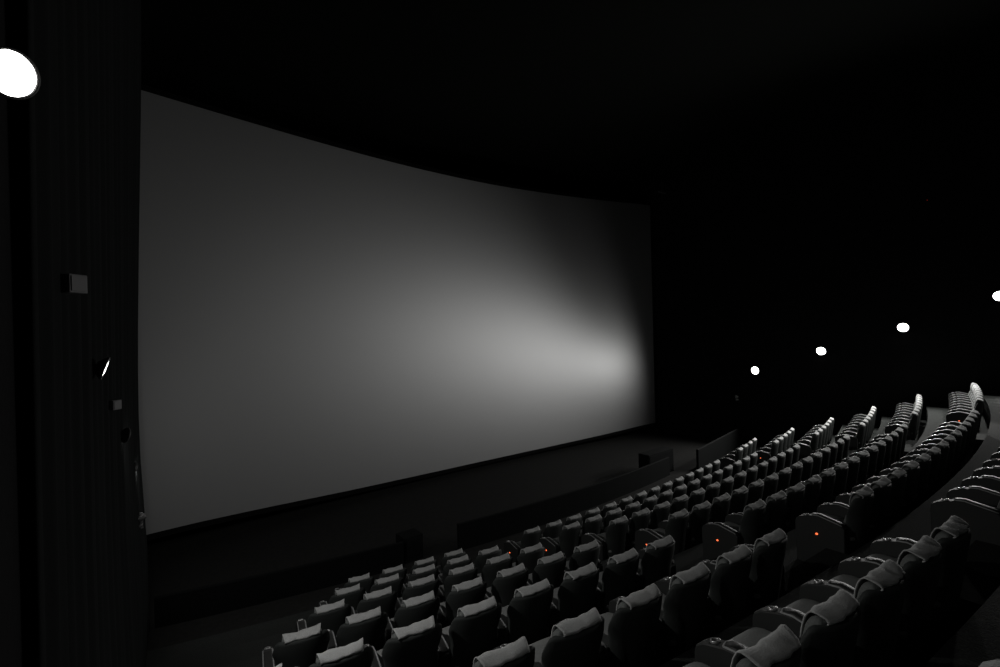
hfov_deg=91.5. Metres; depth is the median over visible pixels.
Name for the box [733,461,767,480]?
seat
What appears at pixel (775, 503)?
seat
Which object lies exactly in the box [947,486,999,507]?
seat
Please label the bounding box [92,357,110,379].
wall light
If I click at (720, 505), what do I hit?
seat
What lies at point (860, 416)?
seat
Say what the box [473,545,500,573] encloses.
seat
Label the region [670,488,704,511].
seat
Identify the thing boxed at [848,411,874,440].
seat
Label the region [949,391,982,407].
seat
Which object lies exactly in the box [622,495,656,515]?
seat
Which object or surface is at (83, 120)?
drape
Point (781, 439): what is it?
seat
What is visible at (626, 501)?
seat
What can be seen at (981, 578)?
floor
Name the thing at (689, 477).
seat
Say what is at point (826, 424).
seat
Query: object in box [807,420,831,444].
seat
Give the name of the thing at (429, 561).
seat
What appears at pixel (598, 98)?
ceiling
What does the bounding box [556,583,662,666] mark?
seat
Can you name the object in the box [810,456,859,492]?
seat
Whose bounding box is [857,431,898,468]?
seat
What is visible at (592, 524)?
seat
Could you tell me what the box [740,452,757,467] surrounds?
seat
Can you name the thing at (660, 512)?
seat
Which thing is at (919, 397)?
seat
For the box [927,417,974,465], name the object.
seat
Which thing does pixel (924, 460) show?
seat
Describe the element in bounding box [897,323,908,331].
wall light
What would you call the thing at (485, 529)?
wall
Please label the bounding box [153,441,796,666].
floor
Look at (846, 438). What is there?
seat
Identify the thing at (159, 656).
floor
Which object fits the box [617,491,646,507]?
seat
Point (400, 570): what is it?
seat
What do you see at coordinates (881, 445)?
seat
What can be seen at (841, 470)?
seat
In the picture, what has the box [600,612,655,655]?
seat cushion
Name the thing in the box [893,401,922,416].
seat
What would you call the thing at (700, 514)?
seat
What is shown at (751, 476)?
seat
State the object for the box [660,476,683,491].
seat
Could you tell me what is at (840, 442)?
seat
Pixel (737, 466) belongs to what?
seat
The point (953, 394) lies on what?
seat
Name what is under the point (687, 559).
floor
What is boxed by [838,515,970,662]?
seat
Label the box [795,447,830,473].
seat
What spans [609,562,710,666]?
seat
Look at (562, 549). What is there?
seat cushion
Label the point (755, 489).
seat
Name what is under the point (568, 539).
seat
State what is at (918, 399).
seat
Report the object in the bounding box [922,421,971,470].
seat
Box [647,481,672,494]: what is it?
seat
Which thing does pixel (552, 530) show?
seat
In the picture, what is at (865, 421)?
seat
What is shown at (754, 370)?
wall light
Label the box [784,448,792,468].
seat
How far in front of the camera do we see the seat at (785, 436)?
19.43 m
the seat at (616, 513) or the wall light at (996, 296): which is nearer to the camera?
the seat at (616, 513)
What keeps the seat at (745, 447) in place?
on the floor at (159, 656)
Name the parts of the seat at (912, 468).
armrest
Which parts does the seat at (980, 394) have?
armrest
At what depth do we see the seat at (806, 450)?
17.36 m
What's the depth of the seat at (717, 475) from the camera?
14.69 m
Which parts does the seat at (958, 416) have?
armrest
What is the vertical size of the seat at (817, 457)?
1.098 m
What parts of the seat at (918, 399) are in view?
armrest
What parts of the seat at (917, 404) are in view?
armrest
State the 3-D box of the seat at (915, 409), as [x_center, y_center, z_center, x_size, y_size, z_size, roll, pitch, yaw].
[13.362,3.026,16.092,0.816,1.099,0.723,-1,0,44]
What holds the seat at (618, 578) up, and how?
on the floor at (687, 559)
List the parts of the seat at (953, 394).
armrest, armrest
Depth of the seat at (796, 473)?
11.72 m
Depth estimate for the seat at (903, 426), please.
13.47 m
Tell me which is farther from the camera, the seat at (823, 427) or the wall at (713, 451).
the wall at (713, 451)
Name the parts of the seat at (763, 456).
armrest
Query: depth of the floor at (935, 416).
14.47 m
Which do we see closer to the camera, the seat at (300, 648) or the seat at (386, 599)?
the seat at (300, 648)
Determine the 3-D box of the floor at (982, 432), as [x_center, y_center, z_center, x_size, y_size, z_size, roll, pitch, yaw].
[13.101,2.888,13.391,1.930,0.294,0.547,-2,0,-44]
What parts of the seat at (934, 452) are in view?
armrest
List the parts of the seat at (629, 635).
armrest, backrest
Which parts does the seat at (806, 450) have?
armrest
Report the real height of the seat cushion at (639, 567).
0.191 m
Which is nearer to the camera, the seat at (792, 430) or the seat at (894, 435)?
the seat at (894, 435)
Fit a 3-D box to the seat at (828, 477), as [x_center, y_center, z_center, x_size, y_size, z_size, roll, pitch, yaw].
[6.185,3.218,9.702,0.723,1.097,0.816,-2,0,-37]
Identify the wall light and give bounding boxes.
[0,46,40,99]
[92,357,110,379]
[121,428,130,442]
[751,366,758,374]
[816,347,825,354]
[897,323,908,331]
[992,291,999,300]
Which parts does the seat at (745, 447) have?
armrest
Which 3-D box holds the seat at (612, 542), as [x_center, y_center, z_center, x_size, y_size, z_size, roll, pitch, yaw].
[2.237,4.334,10.210,0.747,1.100,0.851,-2,0,-34]
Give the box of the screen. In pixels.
[138,84,656,540]
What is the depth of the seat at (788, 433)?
19.94 m
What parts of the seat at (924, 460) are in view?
armrest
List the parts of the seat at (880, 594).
armrest, backrest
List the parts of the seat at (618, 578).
armrest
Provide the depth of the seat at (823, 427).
18.41 m
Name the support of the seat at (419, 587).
on the floor at (256, 661)
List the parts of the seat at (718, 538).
armrest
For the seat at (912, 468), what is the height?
1.093 m
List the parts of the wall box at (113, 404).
plate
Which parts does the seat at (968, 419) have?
armrest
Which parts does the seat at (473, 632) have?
armrest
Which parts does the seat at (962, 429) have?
armrest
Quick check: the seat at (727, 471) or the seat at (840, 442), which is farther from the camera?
the seat at (727, 471)
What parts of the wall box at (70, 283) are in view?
plate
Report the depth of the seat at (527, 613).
5.41 m
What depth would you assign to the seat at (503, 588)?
6.86 m
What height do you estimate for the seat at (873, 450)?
1.100 m
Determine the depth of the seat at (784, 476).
11.28 m
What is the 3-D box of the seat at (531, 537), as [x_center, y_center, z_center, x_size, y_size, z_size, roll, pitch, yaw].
[0.604,5.376,12.286,0.747,1.102,0.851,-2,0,-33]
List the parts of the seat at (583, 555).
armrest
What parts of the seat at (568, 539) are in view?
armrest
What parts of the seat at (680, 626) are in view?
armrest, backrest, seat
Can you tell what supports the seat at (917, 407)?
on the floor at (687, 559)
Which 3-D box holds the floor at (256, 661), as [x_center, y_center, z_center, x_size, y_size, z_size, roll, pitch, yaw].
[5.391,5.601,13.625,25.288,1.603,2.888,-2,0,-39]
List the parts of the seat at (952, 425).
armrest, armrest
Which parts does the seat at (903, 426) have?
armrest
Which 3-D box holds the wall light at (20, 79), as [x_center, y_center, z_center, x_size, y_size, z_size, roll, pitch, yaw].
[-1.786,-0.922,1.720,0.202,0.165,0.162,-1,0,-11]
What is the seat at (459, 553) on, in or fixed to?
on the floor at (159, 656)
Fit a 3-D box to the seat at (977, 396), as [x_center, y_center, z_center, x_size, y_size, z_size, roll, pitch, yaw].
[14.350,2.452,15.001,0.816,1.098,0.723,-1,0,45]
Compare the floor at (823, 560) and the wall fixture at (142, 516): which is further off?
the wall fixture at (142, 516)
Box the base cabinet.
[638,446,673,471]
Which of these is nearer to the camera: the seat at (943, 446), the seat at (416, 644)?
the seat at (416, 644)
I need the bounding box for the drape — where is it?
[24,0,148,666]
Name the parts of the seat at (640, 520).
armrest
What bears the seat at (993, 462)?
on the floor at (917, 524)
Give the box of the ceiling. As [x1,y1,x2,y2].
[141,0,999,196]
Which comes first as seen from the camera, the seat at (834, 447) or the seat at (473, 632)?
the seat at (473, 632)
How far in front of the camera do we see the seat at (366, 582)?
9.86 m
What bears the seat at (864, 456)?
on the floor at (687, 559)
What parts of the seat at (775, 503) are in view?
armrest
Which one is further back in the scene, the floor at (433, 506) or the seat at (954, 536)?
the floor at (433, 506)
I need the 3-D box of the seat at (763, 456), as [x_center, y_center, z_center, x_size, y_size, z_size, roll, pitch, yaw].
[10.221,4.619,18.668,0.851,1.100,0.747,-1,0,43]
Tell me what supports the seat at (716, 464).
on the floor at (159, 656)
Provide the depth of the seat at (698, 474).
16.65 m
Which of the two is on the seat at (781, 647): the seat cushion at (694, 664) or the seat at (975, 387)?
the seat cushion at (694, 664)
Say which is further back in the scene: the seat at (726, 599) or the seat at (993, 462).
the seat at (993, 462)
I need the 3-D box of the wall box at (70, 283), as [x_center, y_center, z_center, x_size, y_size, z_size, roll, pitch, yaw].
[-2.376,-0.275,2.708,0.084,0.104,0.104,-1,0,8]
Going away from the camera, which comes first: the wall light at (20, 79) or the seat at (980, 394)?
the wall light at (20, 79)
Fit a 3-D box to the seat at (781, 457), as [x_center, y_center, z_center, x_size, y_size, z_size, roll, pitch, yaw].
[8.270,4.176,14.914,0.723,1.098,0.816,-2,0,-42]
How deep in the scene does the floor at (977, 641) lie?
3.35 m
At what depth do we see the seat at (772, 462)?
14.13 m
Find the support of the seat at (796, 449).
on the floor at (256, 661)
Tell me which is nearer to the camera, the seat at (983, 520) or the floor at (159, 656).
the seat at (983, 520)
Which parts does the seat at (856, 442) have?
armrest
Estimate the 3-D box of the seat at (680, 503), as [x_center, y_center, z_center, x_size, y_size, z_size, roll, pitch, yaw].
[3.954,4.292,11.407,0.723,1.093,0.816,-2,0,-36]
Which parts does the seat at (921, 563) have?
armrest, seat, backrest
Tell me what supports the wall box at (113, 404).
attached to the drape
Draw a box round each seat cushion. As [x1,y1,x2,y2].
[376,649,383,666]
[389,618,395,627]
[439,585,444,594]
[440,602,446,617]
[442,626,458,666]
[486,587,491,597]
[500,605,548,634]
[527,573,532,584]
[528,636,550,666]
[552,587,558,610]
[553,537,564,554]
[565,561,568,571]
[597,532,625,552]
[597,571,608,608]
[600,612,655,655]
[637,559,641,573]
[653,528,685,543]
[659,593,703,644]
[683,662,710,666]
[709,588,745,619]
[723,522,746,544]
[730,627,771,647]
[786,599,819,613]
[821,513,854,540]
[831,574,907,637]
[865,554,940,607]
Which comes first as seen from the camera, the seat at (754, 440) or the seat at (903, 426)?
the seat at (903, 426)
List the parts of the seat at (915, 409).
armrest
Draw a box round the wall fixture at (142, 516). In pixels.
[138,512,146,528]
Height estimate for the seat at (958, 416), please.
1.098 m
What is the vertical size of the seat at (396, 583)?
1.097 m
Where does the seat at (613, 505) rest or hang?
on the floor at (159, 656)
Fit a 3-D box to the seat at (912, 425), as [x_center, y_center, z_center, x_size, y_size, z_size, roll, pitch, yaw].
[12.878,3.040,15.592,0.816,1.097,0.723,-1,0,44]
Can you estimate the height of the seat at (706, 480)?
1.094 m
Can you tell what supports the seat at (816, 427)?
on the floor at (256, 661)
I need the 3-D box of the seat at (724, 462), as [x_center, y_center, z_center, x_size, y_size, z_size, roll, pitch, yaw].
[9.382,5.147,19.706,0.816,1.094,0.723,-1,0,43]
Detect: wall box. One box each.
[61,273,87,293]
[109,400,121,409]
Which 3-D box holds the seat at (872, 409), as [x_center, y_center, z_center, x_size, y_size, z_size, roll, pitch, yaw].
[14.321,3.510,19.202,0.817,1.103,0.724,-1,0,40]
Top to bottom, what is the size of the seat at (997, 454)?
1.101 m
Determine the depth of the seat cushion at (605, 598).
6.16 m
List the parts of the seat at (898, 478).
armrest, seat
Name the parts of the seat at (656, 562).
armrest, armrest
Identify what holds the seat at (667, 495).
on the floor at (232, 654)
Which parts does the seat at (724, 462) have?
armrest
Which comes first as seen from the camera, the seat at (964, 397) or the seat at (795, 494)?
the seat at (795, 494)
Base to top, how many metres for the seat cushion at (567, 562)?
0.191 m
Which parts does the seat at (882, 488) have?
armrest, seat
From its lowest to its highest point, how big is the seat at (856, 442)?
1.100 m
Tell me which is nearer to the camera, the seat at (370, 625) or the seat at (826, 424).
the seat at (370, 625)
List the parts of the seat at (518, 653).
backrest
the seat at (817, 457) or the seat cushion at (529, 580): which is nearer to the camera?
the seat cushion at (529, 580)
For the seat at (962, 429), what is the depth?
10.50 m
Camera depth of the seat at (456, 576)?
7.99 m
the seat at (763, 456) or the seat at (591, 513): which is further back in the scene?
the seat at (763, 456)
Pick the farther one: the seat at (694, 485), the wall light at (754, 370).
the wall light at (754, 370)
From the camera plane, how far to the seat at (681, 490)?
13.37 m
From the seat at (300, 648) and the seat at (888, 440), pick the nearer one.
the seat at (300, 648)
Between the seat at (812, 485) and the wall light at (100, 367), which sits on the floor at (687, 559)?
the seat at (812, 485)
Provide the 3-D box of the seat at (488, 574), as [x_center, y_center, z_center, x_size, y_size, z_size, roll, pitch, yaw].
[-0.206,4.397,8.657,0.723,1.103,0.816,-2,0,-31]
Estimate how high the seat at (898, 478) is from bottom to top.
1.100 m
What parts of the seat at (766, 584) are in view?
armrest, seat, armrest, backrest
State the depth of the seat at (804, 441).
17.89 m
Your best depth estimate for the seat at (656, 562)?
6.48 m
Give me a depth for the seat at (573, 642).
3.82 m
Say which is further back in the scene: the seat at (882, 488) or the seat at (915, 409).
the seat at (915, 409)
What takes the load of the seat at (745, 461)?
on the floor at (232, 654)
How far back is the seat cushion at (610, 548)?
9.92 m
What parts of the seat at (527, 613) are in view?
armrest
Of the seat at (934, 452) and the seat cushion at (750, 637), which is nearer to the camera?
the seat cushion at (750, 637)
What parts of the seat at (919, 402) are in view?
armrest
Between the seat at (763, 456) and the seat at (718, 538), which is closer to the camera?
the seat at (718, 538)
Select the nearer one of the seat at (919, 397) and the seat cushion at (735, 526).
the seat cushion at (735, 526)
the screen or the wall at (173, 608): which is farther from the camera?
the screen
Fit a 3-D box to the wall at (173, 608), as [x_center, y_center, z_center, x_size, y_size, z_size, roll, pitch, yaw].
[-4.884,5.806,11.439,5.360,0.644,0.174,-1,0,-27]
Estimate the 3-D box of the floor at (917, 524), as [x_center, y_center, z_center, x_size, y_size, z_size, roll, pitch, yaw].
[8.938,4.438,9.171,26.050,3.757,2.721,-2,0,-39]
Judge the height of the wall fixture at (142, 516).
0.280 m
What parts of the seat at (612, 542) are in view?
armrest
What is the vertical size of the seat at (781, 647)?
1.100 m
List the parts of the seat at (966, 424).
armrest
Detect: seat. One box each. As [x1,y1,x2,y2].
[262,623,329,666]
[296,599,351,636]
[299,638,373,666]
[318,583,365,611]
[327,606,387,650]
[333,573,373,594]
[350,586,397,618]
[364,615,441,666]
[365,573,403,597]
[373,564,406,584]
[385,590,439,642]
[395,574,438,612]
[401,564,438,596]
[405,556,436,583]
[437,548,465,573]
[437,554,470,585]
[437,563,477,602]
[437,576,486,627]
[437,596,501,666]
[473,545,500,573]
[473,636,534,666]
[477,552,512,587]
[484,563,528,606]
[493,607,604,666]
[497,578,553,646]
[504,526,541,562]
[511,543,544,573]
[526,551,566,588]
[539,521,580,557]
[540,519,562,538]
[548,562,598,636]
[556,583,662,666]
[562,513,581,527]
[563,539,602,579]
[578,514,602,545]
[581,507,599,528]
[581,515,628,560]
[582,501,616,520]
[582,507,621,533]
[594,548,639,614]
[600,496,632,514]
[602,501,640,521]
[603,535,675,591]
[604,508,649,550]
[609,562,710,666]
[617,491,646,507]
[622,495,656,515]
[628,501,669,529]
[632,486,659,502]
[635,509,688,555]
[640,489,672,509]
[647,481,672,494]
[650,494,688,516]
[655,544,752,639]
[657,484,686,503]
[658,501,710,549]
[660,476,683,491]
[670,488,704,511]
[673,479,699,496]
[683,472,693,485]
[683,624,800,666]
[688,482,719,503]
[688,493,730,522]
[694,468,703,479]
[695,528,787,617]
[695,589,860,666]
[699,474,711,490]
[702,499,765,560]
[703,463,711,475]
[705,476,733,496]
[711,460,719,474]
[711,469,722,483]
[711,486,747,514]
[719,447,742,469]
[722,456,749,471]
[722,465,732,478]
[724,444,747,458]
[725,490,786,537]
[730,441,752,456]
[730,479,763,504]
[732,460,741,476]
[732,471,746,490]
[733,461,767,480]
[734,438,756,453]
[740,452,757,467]
[745,456,776,476]
[745,465,757,486]
[747,467,791,492]
[752,559,906,666]
[755,440,778,465]
[756,452,785,472]
[758,436,783,453]
[762,461,802,487]
[762,473,778,500]
[763,433,787,451]
[764,475,821,514]
[767,431,791,449]
[771,428,794,447]
[775,444,799,464]
[776,456,812,480]
[782,482,804,532]
[783,452,822,476]
[783,468,835,505]
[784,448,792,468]
[791,431,818,460]
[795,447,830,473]
[795,486,873,560]
[796,428,822,449]
[796,462,848,502]
[799,535,942,666]
[800,425,826,447]
[800,443,837,467]
[804,422,829,445]
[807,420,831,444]
[809,438,844,462]
[810,417,833,443]
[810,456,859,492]
[815,435,849,458]
[816,476,891,542]
[821,450,869,485]
[831,445,878,480]
[835,422,865,449]
[835,468,906,530]
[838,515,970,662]
[839,419,868,445]
[841,440,885,475]
[842,416,870,443]
[845,413,872,443]
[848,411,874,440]
[849,435,892,469]
[850,408,875,437]
[851,406,876,429]
[852,460,919,519]
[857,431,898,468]
[863,427,903,462]
[866,453,931,510]
[869,423,907,460]
[879,447,940,500]
[885,411,918,439]
[887,408,919,437]
[890,406,921,438]
[890,440,949,492]
[892,403,921,430]
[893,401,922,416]
[895,396,922,411]
[895,398,922,413]
[896,394,922,408]
[899,435,956,485]
[908,430,962,479]
[915,425,967,473]
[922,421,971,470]
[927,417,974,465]
[930,498,999,545]
[932,413,977,459]
[936,410,979,454]
[946,398,983,427]
[947,395,983,413]
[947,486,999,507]
[948,383,977,402]
[948,393,983,410]
[949,384,979,404]
[949,386,980,402]
[949,388,981,405]
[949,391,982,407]
[960,475,999,491]
[972,466,999,477]
[979,659,999,666]
[982,458,999,466]
[990,451,999,459]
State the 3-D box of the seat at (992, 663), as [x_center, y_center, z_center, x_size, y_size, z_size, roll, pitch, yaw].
[2.702,1.588,2.096,0.723,1.102,0.816,-2,0,-32]
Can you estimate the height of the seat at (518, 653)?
1.098 m
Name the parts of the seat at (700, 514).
armrest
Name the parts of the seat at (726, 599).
armrest, backrest, seat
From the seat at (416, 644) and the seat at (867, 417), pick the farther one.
the seat at (867, 417)
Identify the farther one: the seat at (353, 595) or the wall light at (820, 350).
the wall light at (820, 350)
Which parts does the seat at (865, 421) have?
armrest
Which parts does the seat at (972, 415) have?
armrest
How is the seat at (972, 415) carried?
on the floor at (935, 416)
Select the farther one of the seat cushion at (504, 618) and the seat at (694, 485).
the seat at (694, 485)
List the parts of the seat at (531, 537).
armrest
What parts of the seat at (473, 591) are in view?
armrest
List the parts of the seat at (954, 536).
armrest, armrest, seat, backrest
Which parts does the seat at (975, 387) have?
armrest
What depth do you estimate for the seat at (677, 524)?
8.88 m
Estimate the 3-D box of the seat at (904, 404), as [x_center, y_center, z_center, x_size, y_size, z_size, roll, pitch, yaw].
[16.169,2.949,19.247,0.816,1.102,0.819,-1,0,40]
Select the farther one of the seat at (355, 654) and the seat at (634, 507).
the seat at (634, 507)
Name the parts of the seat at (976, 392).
armrest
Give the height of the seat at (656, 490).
1.099 m
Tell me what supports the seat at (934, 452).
on the floor at (935, 416)
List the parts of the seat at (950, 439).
armrest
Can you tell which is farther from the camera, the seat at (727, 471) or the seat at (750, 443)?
the seat at (750, 443)
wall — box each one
[0,0,36,666]
[154,541,403,628]
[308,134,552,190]
[457,457,669,549]
[605,91,999,446]
[696,427,741,469]
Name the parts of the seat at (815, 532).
armrest, seat, backrest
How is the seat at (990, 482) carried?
on the floor at (917, 524)
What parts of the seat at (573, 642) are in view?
backrest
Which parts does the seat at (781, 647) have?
backrest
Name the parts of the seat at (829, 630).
armrest, backrest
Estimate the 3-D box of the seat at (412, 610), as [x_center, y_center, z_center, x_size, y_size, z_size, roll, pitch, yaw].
[-1.218,3.922,6.503,0.723,1.103,0.816,-2,0,-29]
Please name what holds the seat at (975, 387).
on the floor at (935, 416)
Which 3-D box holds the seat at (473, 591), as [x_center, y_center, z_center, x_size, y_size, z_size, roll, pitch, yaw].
[-0.611,3.908,6.843,0.723,1.099,0.816,-2,0,-30]
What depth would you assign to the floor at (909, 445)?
14.49 m
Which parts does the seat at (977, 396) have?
armrest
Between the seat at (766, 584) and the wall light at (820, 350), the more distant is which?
the wall light at (820, 350)
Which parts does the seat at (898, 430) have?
armrest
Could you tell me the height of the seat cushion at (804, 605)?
0.191 m
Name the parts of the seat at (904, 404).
armrest, armrest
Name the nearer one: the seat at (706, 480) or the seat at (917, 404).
the seat at (706, 480)
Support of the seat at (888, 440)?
on the floor at (687, 559)
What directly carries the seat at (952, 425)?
on the floor at (935, 416)
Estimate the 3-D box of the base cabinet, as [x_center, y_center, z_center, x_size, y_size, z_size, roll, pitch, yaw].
[6.504,5.350,20.229,1.750,0.954,0.515,-2,0,-39]
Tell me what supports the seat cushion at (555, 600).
on the seat at (575, 596)
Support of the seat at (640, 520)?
on the floor at (256, 661)
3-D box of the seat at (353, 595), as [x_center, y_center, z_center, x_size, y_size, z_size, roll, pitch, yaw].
[-2.818,4.963,8.717,0.723,1.102,0.816,-2,0,-28]
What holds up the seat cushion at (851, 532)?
on the seat at (815, 532)
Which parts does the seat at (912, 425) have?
armrest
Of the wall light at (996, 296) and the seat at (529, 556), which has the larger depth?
the wall light at (996, 296)
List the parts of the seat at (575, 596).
armrest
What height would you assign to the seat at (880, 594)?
1.098 m
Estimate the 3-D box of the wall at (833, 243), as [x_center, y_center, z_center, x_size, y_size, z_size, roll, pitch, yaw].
[15.728,-1.199,21.051,0.299,15.254,27.976,-2,0,-42]
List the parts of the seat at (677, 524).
armrest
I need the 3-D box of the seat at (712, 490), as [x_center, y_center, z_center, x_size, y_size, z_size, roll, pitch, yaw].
[5.066,4.260,12.241,0.723,1.099,0.816,-2,0,-38]
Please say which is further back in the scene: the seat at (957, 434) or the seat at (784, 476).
the seat at (784, 476)
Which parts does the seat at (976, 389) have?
armrest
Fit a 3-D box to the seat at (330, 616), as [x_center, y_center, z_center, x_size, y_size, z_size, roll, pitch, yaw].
[-2.631,4.461,7.295,0.723,1.102,0.816,-2,0,-28]
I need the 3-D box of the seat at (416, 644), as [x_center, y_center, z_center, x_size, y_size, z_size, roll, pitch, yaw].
[-1.016,3.405,5.038,0.723,1.101,0.816,-2,0,-29]
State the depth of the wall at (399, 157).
24.00 m
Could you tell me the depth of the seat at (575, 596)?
5.75 m
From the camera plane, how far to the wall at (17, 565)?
2.07 m
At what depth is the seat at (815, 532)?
6.69 m
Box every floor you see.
[146,444,762,666]
[147,430,733,650]
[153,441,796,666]
[220,432,836,666]
[659,395,999,666]
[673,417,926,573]
[783,407,988,572]
[784,548,848,594]
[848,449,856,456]
[903,440,917,456]
[923,586,999,666]
[957,540,999,628]
[973,428,988,450]
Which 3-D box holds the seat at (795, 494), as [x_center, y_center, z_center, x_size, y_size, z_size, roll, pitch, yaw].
[5.065,3.247,8.876,0.723,1.098,0.816,-2,0,-36]
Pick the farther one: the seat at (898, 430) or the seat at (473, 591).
the seat at (898, 430)
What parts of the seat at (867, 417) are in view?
armrest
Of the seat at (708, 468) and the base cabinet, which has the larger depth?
the base cabinet
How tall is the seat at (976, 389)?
1.099 m
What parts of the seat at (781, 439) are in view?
armrest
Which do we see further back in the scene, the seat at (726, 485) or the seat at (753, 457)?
the seat at (753, 457)
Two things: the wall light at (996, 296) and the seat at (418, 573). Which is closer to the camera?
the seat at (418, 573)
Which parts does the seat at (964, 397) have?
armrest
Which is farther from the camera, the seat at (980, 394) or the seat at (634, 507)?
the seat at (980, 394)
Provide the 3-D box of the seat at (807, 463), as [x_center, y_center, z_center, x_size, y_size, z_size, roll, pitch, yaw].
[7.535,3.693,12.483,0.723,1.100,0.816,-2,0,-40]
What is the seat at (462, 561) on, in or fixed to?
on the floor at (232, 654)
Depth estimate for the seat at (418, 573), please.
9.09 m
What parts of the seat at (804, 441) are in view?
armrest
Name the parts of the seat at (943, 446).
armrest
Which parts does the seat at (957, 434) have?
armrest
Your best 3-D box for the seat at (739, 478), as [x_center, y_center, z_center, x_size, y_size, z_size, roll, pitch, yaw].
[6.157,4.229,13.104,0.723,1.102,0.816,-2,0,-39]
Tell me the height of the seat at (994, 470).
1.098 m
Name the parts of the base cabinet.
door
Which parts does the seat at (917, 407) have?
armrest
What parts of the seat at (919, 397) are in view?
armrest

